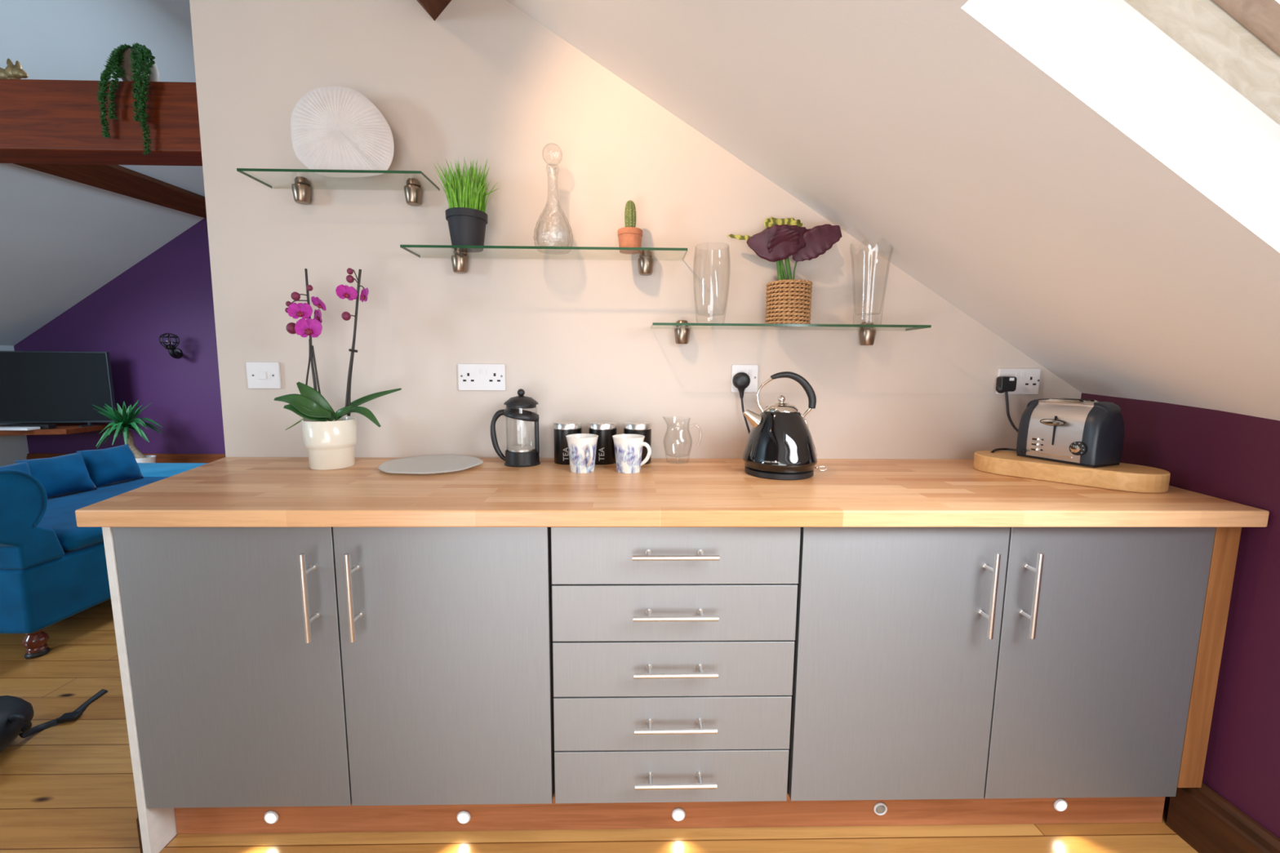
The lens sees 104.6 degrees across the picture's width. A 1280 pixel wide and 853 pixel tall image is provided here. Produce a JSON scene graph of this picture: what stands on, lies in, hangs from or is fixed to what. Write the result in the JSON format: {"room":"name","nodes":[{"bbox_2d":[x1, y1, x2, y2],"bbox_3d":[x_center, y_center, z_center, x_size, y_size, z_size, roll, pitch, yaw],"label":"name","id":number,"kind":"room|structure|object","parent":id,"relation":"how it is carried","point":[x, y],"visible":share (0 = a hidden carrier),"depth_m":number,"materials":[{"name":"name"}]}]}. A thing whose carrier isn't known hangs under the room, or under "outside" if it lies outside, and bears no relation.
{"room":"kitchen","nodes":[
{"label":"kitchen","id":0,"kind":"room"},
{"bbox_2d":[0,345,28,466],"bbox_3d":[-7.241,0.244,1.897,0.100,1.434,7.900,0,7,-1],"label":"wall","id":1,"kind":"structure","parent":0,"point":[12,447],"depth_m":5.72,"materials":[{"name":"paint"}]},
{"bbox_2d":[0,0,204,346],"bbox_3d":[-5.167,-1.710,1.705,4.222,2.646,7.900,0,7,-1],"label":"ceiling","id":2,"kind":"structure","parent":0,"point":[62,240],"depth_m":4.49,"materials":[{"name":"paint"}]},
{"bbox_2d":[0,79,202,166],"bbox_3d":[-3.503,-1.486,2.409,7.340,0.313,0.180,0,7,-1],"label":"tie beam","id":3,"kind":"structure","parent":2,"relation":"attached to","point":[42,122],"depth_m":2.34,"materials":[{"name":"red wood"}]},
{"bbox_2d":[0,58,28,79],"bbox_3d":[-3.050,-1.694,2.363,0.234,0.114,0.078,0,7,-1],"label":"rabbit figurine","id":4,"kind":"object","parent":3,"relation":"on","point":[11,71],"visible":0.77,"depth_m":2.35,"materials":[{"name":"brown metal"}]},
{"bbox_2d":[96,42,159,155],"bbox_3d":[-2.391,-1.555,2.367,0.278,0.533,0.197,0,7,-1],"label":"trailing plant","id":5,"kind":"object","parent":3,"relation":"on","point":[136,63],"visible":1,"depth_m":2.29,"materials":[{"name":"green plant"}]},
{"bbox_2d":[13,163,206,218],"bbox_3d":[-4.847,-2.178,4.017,0.331,0.301,3.222,0,7,1],"label":"rafter","id":6,"kind":"object","parent":2,"relation":"attached to","point":[117,179],"visible":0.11,"depth_m":4.63,"materials":[{"name":"brown wood"}]},
{"bbox_2d":[13,217,225,453],"bbox_3d":[-2.782,-1.518,5.804,8.960,4.067,0.100,0,7,-1],"label":"wall","id":7,"kind":"structure","parent":0,"point":[169,291],"depth_m":5.76,"materials":[{"name":"purple paint"}]},
{"bbox_2d":[0,422,116,435],"bbox_3d":[-6.687,0.034,5.439,1.130,0.054,0.838,0,7,-1],"label":"wall shelf","id":8,"kind":"object","parent":7,"relation":"attached to","point":[61,428],"visible":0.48,"depth_m":5.34,"materials":[{"name":"brown wood"}]},
{"bbox_2d":[0,426,40,430],"bbox_3d":[-6.657,0.021,5.196,0.560,0.026,0.120,0,7,-1],"label":"media box","id":9,"kind":"object","parent":8,"relation":"on","point":[1,428],"visible":1,"depth_m":5.14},
{"bbox_2d":[5,423,56,428],"bbox_3d":[-6.539,-0.001,5.312,0.440,0.045,0.080,0,7,-1],"label":"bar","id":10,"kind":"object","parent":8,"relation":"on","point":[41,425],"visible":0.76,"depth_m":5.28,"materials":[{"name":"black plastic"}]},
{"bbox_2d":[0,351,115,426],"bbox_3d":[-6.502,-0.413,5.459,1.150,0.825,0.204,-1,7,-9],"label":"television","id":11,"kind":"object","parent":8,"relation":"on","point":[36,386],"visible":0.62,"depth_m":5.45,"materials":[{"name":"black plastic"}]},
{"bbox_2d":[26,453,225,462],"bbox_3d":[-2.894,0.423,5.969,8.760,0.170,0.030,0,7,-1],"label":"baseboard","id":12,"kind":"structure","parent":7,"relation":"attached to","point":[160,458],"depth_m":5.90,"materials":[{"name":"brown wood"}]},
{"bbox_2d":[159,333,182,358],"bbox_3d":[-5.334,-0.920,5.650,0.167,0.281,0.332,-3,7,-24],"label":"wall light","id":13,"kind":"object","parent":7,"relation":"attached to","point":[175,353],"visible":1,"depth_m":5.57,"materials":[{"name":"black metal"}]},
{"bbox_2d":[263,810,279,824],"bbox_3d":[-0.970,1.028,1.300,0.037,0.037,0.007,0,7,-1],"label":"light","id":14,"kind":"object","parent":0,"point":[270,817],"visible":1,"depth_m":1.30,"materials":[{"name":"white plastic"}]},
{"bbox_2d":[457,810,471,823],"bbox_3d":[-0.468,1.037,1.311,0.037,0.037,0.007,0,7,-1],"label":"light","id":15,"kind":"object","parent":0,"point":[463,816],"visible":1,"depth_m":1.31,"materials":[{"name":"white plastic"}]},
{"bbox_2d":[0,598,1198,852],"bbox_3d":[-2.768,0.994,2.126,9.060,0.050,8.000,0,7,-1],"label":"floor","id":16,"kind":"structure","parent":0,"point":[68,787],"depth_m":1.33,"materials":[{"name":"brown wood"}]},
{"bbox_2d":[0,688,107,752],"bbox_3d":[-2.056,0.958,1.558,0.346,0.172,0.530,6,9,39],"label":"backpack","id":17,"kind":"object","parent":16,"relation":"on","point":[16,714],"visible":1,"depth_m":1.60,"materials":[{"name":"black fabric"}]},
{"bbox_2d":[0,469,168,658],"bbox_3d":[-3.047,0.502,2.558,1.095,0.818,1.494,0,7,-1],"label":"sofa","id":18,"kind":"object","parent":16,"relation":"on","point":[53,570],"visible":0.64,"depth_m":2.08,"materials":[{"name":"teal fabric"}]},
{"bbox_2d":[0,461,31,475],"bbox_3d":[-3.204,0.310,2.459,0.155,0.224,0.280,2,7,13],"label":"cushion","id":19,"kind":"object","parent":18,"relation":"on","point":[23,466],"visible":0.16,"depth_m":2.54,"materials":[{"name":"teal fabric"}]},
{"bbox_2d":[23,647,50,658],"bbox_3d":[-2.567,0.961,2.106,0.072,0.020,0.072,0,7,-1],"label":"sofa leg","id":20,"kind":"object","parent":18,"relation":"attached to","point":[40,651],"depth_m":2.08,"materials":[{"name":"brown plastic"}]},
{"bbox_2d":[14,452,97,497],"bbox_3d":[-3.247,0.275,2.756,0.150,0.222,0.280,1,7,9],"label":"cushion","id":21,"kind":"object","parent":18,"relation":"on","point":[60,475],"visible":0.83,"depth_m":2.73,"materials":[{"name":"teal fabric"}]},
{"bbox_2d":[35,476,168,551],"bbox_3d":[-2.925,0.442,2.727,0.845,0.099,1.150,0,7,-1],"label":"seat cushion","id":22,"kind":"object","parent":18,"relation":"on","point":[60,516],"depth_m":2.44,"materials":[{"name":"teal fabric"}]},
{"bbox_2d":[76,444,143,487],"bbox_3d":[-3.255,0.239,3.044,0.158,0.224,0.287,0,7,-1],"label":"cushion","id":23,"kind":"object","parent":18,"relation":"on","point":[110,465],"visible":0.91,"depth_m":3.00,"materials":[{"name":"teal fabric"}]},
{"bbox_2d":[92,400,162,462],"bbox_3d":[-5.560,0.141,5.373,0.614,0.834,0.534,0,7,-1],"label":"yucca","id":24,"kind":"object","parent":16,"relation":"on","point":[123,418],"visible":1,"depth_m":5.34,"materials":[{"name":"green plant"}]},
{"bbox_2d":[135,455,155,462],"bbox_3d":[-5.450,0.443,5.432,0.210,0.222,0.210,0,7,-1],"label":"pot","id":25,"kind":"object","parent":24,"relation":"attached to","point":[140,459],"depth_m":5.39,"materials":[{"name":"white ceramic"}]},
{"bbox_2d":[102,527,177,852],"bbox_3d":[-1.234,0.617,1.493,0.018,0.870,0.623,0,7,-1],"label":"end panel","id":26,"kind":"object","parent":16,"relation":"on","point":[157,826],"visible":0.05,"depth_m":1.20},
{"bbox_2d":[137,462,208,476],"bbox_3d":[-3.468,0.546,3.680,1.700,0.459,0.580,0,7,-1],"label":"footstool","id":27,"kind":"object","parent":16,"relation":"on","point":[147,469],"visible":0.02,"depth_m":3.70,"materials":[{"name":"teal fabric"}]},
{"bbox_2d":[112,527,554,808],"bbox_3d":[-0.722,0.551,1.472,0.998,0.726,0.655,0,7,-1],"label":"base cabinet","id":28,"kind":"object","parent":16,"relation":"on","point":[269,666],"visible":0.76,"depth_m":1.19,"materials":[{"name":"silver metal"}]},
{"bbox_2d":[75,457,1269,527],"bbox_3d":[0.067,0.172,1.451,3.044,0.040,0.655,0,7,-1],"label":"countertop","id":29,"kind":"structure","parent":28,"relation":"on","point":[226,491],"depth_m":1.21,"materials":[{"name":"brown wood"}]},
{"bbox_2d":[273,267,401,470],"bbox_3d":[-0.953,-0.180,1.560,0.371,0.618,0.150,-1,7,-13],"label":"potted orchid","id":30,"kind":"object","parent":29,"relation":"on","point":[330,438],"visible":1,"depth_m":1.52,"materials":[{"name":"beige ceramic"}]},
{"bbox_2d":[377,454,483,474],"bbox_3d":[-0.672,0.123,1.598,0.319,0.013,0.308,0,7,-1],"label":"board","id":31,"kind":"object","parent":29,"relation":"on","point":[432,464],"visible":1,"depth_m":1.57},
{"bbox_2d":[490,388,540,466],"bbox_3d":[-0.404,-0.001,1.644,0.148,0.250,0.119,5,8,31],"label":"press","id":32,"kind":"object","parent":29,"relation":"on","point":[522,455],"visible":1,"depth_m":1.61,"materials":[{"name":"black plastic"}]},
{"bbox_2d":[553,421,582,464],"bbox_3d":[-0.245,0.053,1.679,0.096,0.137,0.096,0,7,-1],"label":"tin","id":33,"kind":"object","parent":29,"relation":"on","point":[561,428],"visible":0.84,"depth_m":1.64,"materials":[{"name":"black metal"}]},
{"bbox_2d":[565,433,598,473],"bbox_3d":[-0.180,0.084,1.535,0.101,0.111,0.110,2,7,11],"label":"mug","id":34,"kind":"object","parent":29,"relation":"on","point":[582,447],"visible":1,"depth_m":1.50,"materials":[{"name":"white ceramic"}]},
{"bbox_2d":[588,421,617,464],"bbox_3d":[-0.126,0.054,1.681,0.096,0.137,0.096,0,7,-1],"label":"tin","id":35,"kind":"object","parent":29,"relation":"on","point":[605,451],"visible":0.88,"depth_m":1.64,"materials":[{"name":"black metal"}]},
{"bbox_2d":[612,434,651,473],"bbox_3d":[-0.032,0.085,1.541,0.110,0.111,0.101,-2,7,-17],"label":"mug","id":36,"kind":"object","parent":29,"relation":"on","point":[628,447],"visible":1,"depth_m":1.51,"materials":[{"name":"white ceramic"}]},
{"bbox_2d":[623,421,651,464],"bbox_3d":[-0.009,0.054,1.684,0.096,0.137,0.096,0,7,-1],"label":"tin","id":37,"kind":"object","parent":29,"relation":"on","point":[642,428],"visible":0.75,"depth_m":1.65,"materials":[{"name":"black metal"}]},
{"bbox_2d":[742,371,826,479],"bbox_3d":[0.431,-0.011,1.515,0.224,0.313,0.224,7,9,43],"label":"kettle","id":38,"kind":"object","parent":29,"relation":"on","point":[780,445],"visible":1,"depth_m":1.45,"materials":[{"name":"black metal"}]},
{"bbox_2d":[973,450,1170,493],"bbox_3d":[1.271,0.129,1.491,0.190,0.052,0.446,-6,9,-43],"label":"chopping board","id":39,"kind":"object","parent":29,"relation":"on","point":[1123,477],"visible":0.99,"depth_m":1.40,"materials":[{"name":"brown wood"}]},
{"bbox_2d":[1016,398,1124,467],"bbox_3d":[1.280,0.010,1.483,0.160,0.184,0.210,-2,7,-21],"label":"toaster","id":40,"kind":"object","parent":39,"relation":"on","point":[1088,433],"visible":1,"depth_m":1.43,"materials":[{"name":"metal"}]},
{"bbox_2d":[990,376,1025,453],"bbox_3d":[1.244,-0.021,1.650,0.108,0.288,0.277,5,8,35],"label":"power cord","id":41,"kind":"object","parent":40,"relation":"attached to","point":[1003,384],"visible":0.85,"depth_m":1.73,"materials":[{"name":"black plastic"}]},
{"bbox_2d":[173,792,1165,834],"bbox_3d":[0.106,1.011,1.332,2.655,0.141,0.018,0,7,-1],"label":"plinth","id":42,"kind":"object","parent":16,"relation":"on","point":[788,813],"visible":0.43,"depth_m":1.33,"materials":[{"name":"brown wood"}]},
{"bbox_2d":[550,527,800,803],"bbox_3d":[0.077,0.554,1.488,0.598,0.726,0.655,0,7,-1],"label":"drawer unit","id":43,"kind":"object","parent":16,"relation":"on","point":[673,648],"visible":0.96,"depth_m":1.20,"materials":[{"name":"silver metal"}]},
{"bbox_2d":[786,527,1215,800],"bbox_3d":[0.878,0.558,1.504,1.000,0.726,0.655,0,7,-1],"label":"base cabinet","id":44,"kind":"object","parent":16,"relation":"on","point":[930,663],"visible":0.73,"depth_m":1.22,"materials":[{"name":"silver metal"}]},
{"bbox_2d":[1177,527,1241,787],"bbox_3d":[1.416,0.580,1.241,0.061,0.702,0.022,0,7,-1],"label":"end panel","id":45,"kind":"object","parent":44,"relation":"attached to","point":[1226,540],"visible":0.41,"depth_m":1.23,"materials":[{"name":"brown wood"}]},
{"bbox_2d":[189,0,1081,459],"bbox_3d":[0.082,-0.484,1.759,3.108,3.011,0.110,0,7,-1],"label":"wall","id":46,"kind":"structure","parent":0,"point":[571,331],"depth_m":1.69,"materials":[{"name":"beige paint"}]},
{"bbox_2d":[136,810,142,852],"bbox_3d":[-1.254,0.981,1.517,0.016,0.140,0.565,0,7,-1],"label":"baseboard","id":47,"kind":"structure","parent":46,"relation":"attached to","point":[137,819],"depth_m":1.24,"materials":[{"name":"brown wood"}]},
{"bbox_2d":[245,361,281,388],"bbox_3d":[-1.298,-0.176,1.706,0.110,0.091,0.014,0,7,-1],"label":"switch plate","id":48,"kind":"object","parent":46,"relation":"attached to","point":[260,375],"visible":1,"depth_m":1.70,"materials":[{"name":"white plastic"}]},
{"bbox_2d":[258,371,266,379],"bbox_3d":[-1.298,-0.176,1.700,0.024,0.026,0.003,0,7,-1],"label":"rocker switch","id":49,"kind":"object","parent":48,"relation":"attached to","point":[262,375],"depth_m":1.70,"materials":[{"name":"white plastic"}]},
{"bbox_2d":[236,168,439,206],"bbox_3d":[-0.942,-0.767,1.573,0.551,0.081,0.150,0,7,-1],"label":"glass shelf","id":50,"kind":"object","parent":46,"relation":"attached to","point":[301,189],"visible":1,"depth_m":1.60,"materials":[{"name":"clear glass"}]},
{"bbox_2d":[290,86,394,177],"bbox_3d":[-0.930,-0.918,1.542,0.316,0.268,0.040,0,7,-1],"label":"decorative plate","id":51,"kind":"object","parent":50,"relation":"on","point":[332,127],"visible":0.99,"depth_m":1.53,"materials":[{"name":"white ceramic"}]},
{"bbox_2d":[457,364,506,391],"bbox_3d":[-0.550,-0.171,1.721,0.163,0.092,0.014,0,7,-1],"label":"double socket","id":52,"kind":"object","parent":46,"relation":"attached to","point":[482,377],"visible":1,"depth_m":1.72,"materials":[{"name":"white plastic"}]},
{"bbox_2d":[475,368,479,374],"bbox_3d":[-0.561,-0.189,1.714,0.011,0.019,0.005,0,7,-1],"label":"rocker switch","id":53,"kind":"object","parent":52,"relation":"attached to","point":[477,371],"depth_m":1.71,"materials":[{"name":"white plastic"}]},
{"bbox_2d":[400,244,687,275],"bbox_3d":[-0.297,-0.549,1.612,0.890,0.081,0.150,0,7,-1],"label":"glass shelf","id":54,"kind":"object","parent":46,"relation":"attached to","point":[460,260],"visible":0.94,"depth_m":1.54,"materials":[{"name":"clear glass"}]},
{"bbox_2d":[433,156,499,252],"bbox_3d":[-0.544,-0.698,1.564,0.213,0.264,0.138,1,7,3],"label":"potted grass","id":55,"kind":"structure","parent":54,"relation":"on","point":[466,217],"depth_m":1.53,"materials":[{"name":"green plant"}]},
{"bbox_2d":[444,207,487,252],"bbox_3d":[-0.550,-0.621,1.574,0.127,0.108,0.127,0,7,-1],"label":"pot","id":56,"kind":"object","parent":55,"relation":"attached to","point":[467,225],"depth_m":1.53,"materials":[{"name":"grey plastic"}]},
{"bbox_2d":[533,142,573,254],"bbox_3d":[-0.279,-0.730,1.581,0.127,0.327,0.127,0,7,-1],"label":"decanter","id":57,"kind":"object","parent":54,"relation":"on","point":[551,143],"visible":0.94,"depth_m":1.58,"materials":[{"name":"clear glass"}]},
{"bbox_2d":[617,200,642,254],"bbox_3d":[-0.032,-0.646,1.596,0.081,0.161,0.081,0,7,-1],"label":"potted cactus","id":58,"kind":"object","parent":54,"relation":"on","point":[629,236],"visible":1,"depth_m":1.58,"materials":[{"name":"ceramic"}]},
{"bbox_2d":[617,226,642,254],"bbox_3d":[-0.032,-0.600,1.602,0.081,0.068,0.081,0,7,-1],"label":"pot","id":59,"kind":"object","parent":58,"relation":"attached to","point":[628,237],"depth_m":1.57,"materials":[{"name":"ceramic"}]},
{"bbox_2d":[731,364,758,392],"bbox_3d":[0.369,-0.169,1.739,0.092,0.097,0.014,0,7,-1],"label":"socket","id":60,"kind":"object","parent":46,"relation":"attached to","point":[752,371],"visible":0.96,"depth_m":1.74,"materials":[{"name":"white plastic"}]},
{"bbox_2d":[732,372,750,434],"bbox_3d":[0.402,-0.032,1.704,0.181,0.308,0.055,5,8,34],"label":"power cord","id":61,"kind":"object","parent":60,"relation":"attached to","point":[740,380],"visible":0.68,"depth_m":1.71,"materials":[{"name":"black plastic"}]},
{"bbox_2d":[650,320,931,345],"bbox_3d":[0.486,-0.317,1.655,0.895,0.081,0.150,0,7,-1],"label":"glass shelf","id":62,"kind":"object","parent":46,"relation":"attached to","point":[867,336],"visible":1,"depth_m":1.59,"materials":[{"name":"clear glass"}]},
{"bbox_2d":[727,217,842,327],"bbox_3d":[0.466,-0.513,1.619,0.355,0.357,0.150,0,7,-1],"label":"plant","id":63,"kind":"object","parent":62,"relation":"on","point":[788,301],"visible":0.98,"depth_m":1.57,"materials":[{"name":"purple plant"}]},
{"bbox_2d":[764,279,812,327],"bbox_3d":[0.490,-0.404,1.636,0.147,0.138,0.146,0,7,-1],"label":"basket","id":64,"kind":"object","parent":63,"relation":"attached to","point":[788,301],"depth_m":1.58,"materials":[{"name":"wicker"}]},
{"bbox_2d":[851,249,892,324],"bbox_3d":[0.753,-0.464,1.622,0.132,0.262,0.132,3,7,21],"label":"glass vase","id":65,"kind":"object","parent":62,"relation":"on","point":[891,250],"visible":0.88,"depth_m":1.63,"materials":[{"name":"clear glass"}]},
{"bbox_2d":[995,368,1040,394],"bbox_3d":[1.347,-0.160,1.760,0.149,0.092,0.014,0,7,-1],"label":"double socket","id":66,"kind":"object","parent":46,"relation":"attached to","point":[1028,379],"visible":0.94,"depth_m":1.76,"materials":[{"name":"white plastic"}]},
{"bbox_2d":[1016,372,1020,377],"bbox_3d":[1.340,-0.182,1.752,0.011,0.019,0.005,0,7,-1],"label":"rocker switch","id":67,"kind":"object","parent":66,"relation":"attached to","point":[1018,374],"depth_m":1.75,"materials":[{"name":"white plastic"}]},
{"bbox_2d":[1021,372,1025,377],"bbox_3d":[1.358,-0.181,1.752,0.011,0.019,0.005,0,7,-1],"label":"rocker switch","id":68,"kind":"object","parent":66,"relation":"attached to","point":[1023,374],"depth_m":1.75,"materials":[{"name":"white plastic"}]},
{"bbox_2d":[671,808,685,821],"bbox_3d":[0.103,1.039,1.323,0.037,0.037,0.007,0,7,-1],"label":"light","id":69,"kind":"object","parent":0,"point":[677,814],"visible":1,"depth_m":1.32,"materials":[{"name":"white plastic"}]},
{"bbox_2d":[873,802,887,815],"bbox_3d":[0.648,1.032,1.333,0.037,0.037,0.007,0,7,-1],"label":"light","id":70,"kind":"object","parent":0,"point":[879,808],"visible":1,"depth_m":1.33,"materials":[{"name":"white plastic"}]},
{"bbox_2d":[506,0,1279,420],"bbox_3d":[-0.650,-1.003,-0.236,4.738,3.529,3.700,0,7,-1],"label":"ceiling","id":71,"kind":"structure","parent":0,"point":[912,127],"depth_m":1.03,"materials":[{"name":"white paint"}]},
{"bbox_2d":[416,0,451,21],"bbox_3d":[-0.626,-0.896,-0.223,0.210,0.840,3.700,0,7,-1],"label":"beam","id":72,"kind":"structure","parent":71,"relation":"attached to","point":[433,8],"depth_m":1.55,"materials":[{"name":"brown wood"}]},
{"bbox_2d":[960,0,1279,252],"bbox_3d":[0.889,-0.263,0.301,1.003,0.778,0.835,0,7,-1],"label":"window","id":73,"kind":"structure","parent":71,"relation":"attached to","point":[1195,84],"depth_m":0.67,"materials":[{"name":"white wood"}]},
{"bbox_2d":[1053,798,1067,811],"bbox_3d":[1.142,1.028,1.342,0.037,0.037,0.007,0,7,-1],"label":"light","id":74,"kind":"object","parent":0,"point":[1060,805],"visible":1,"depth_m":1.34,"materials":[{"name":"white plastic"}]},
{"bbox_2d":[1080,392,1279,839],"bbox_3d":[1.561,0.670,0.009,0.215,1.152,3.707,1,7,1],"label":"wall","id":75,"kind":"structure","parent":0,"point":[1233,457],"depth_m":1.22,"materials":[{"name":"paint"}]},
{"bbox_2d":[1165,782,1279,852],"bbox_3d":[1.476,1.194,-0.215,0.030,0.165,3.137,0,7,-1],"label":"baseboard","id":76,"kind":"structure","parent":75,"relation":"attached to","point":[1203,819],"depth_m":1.25,"materials":[{"name":"brown wood"}]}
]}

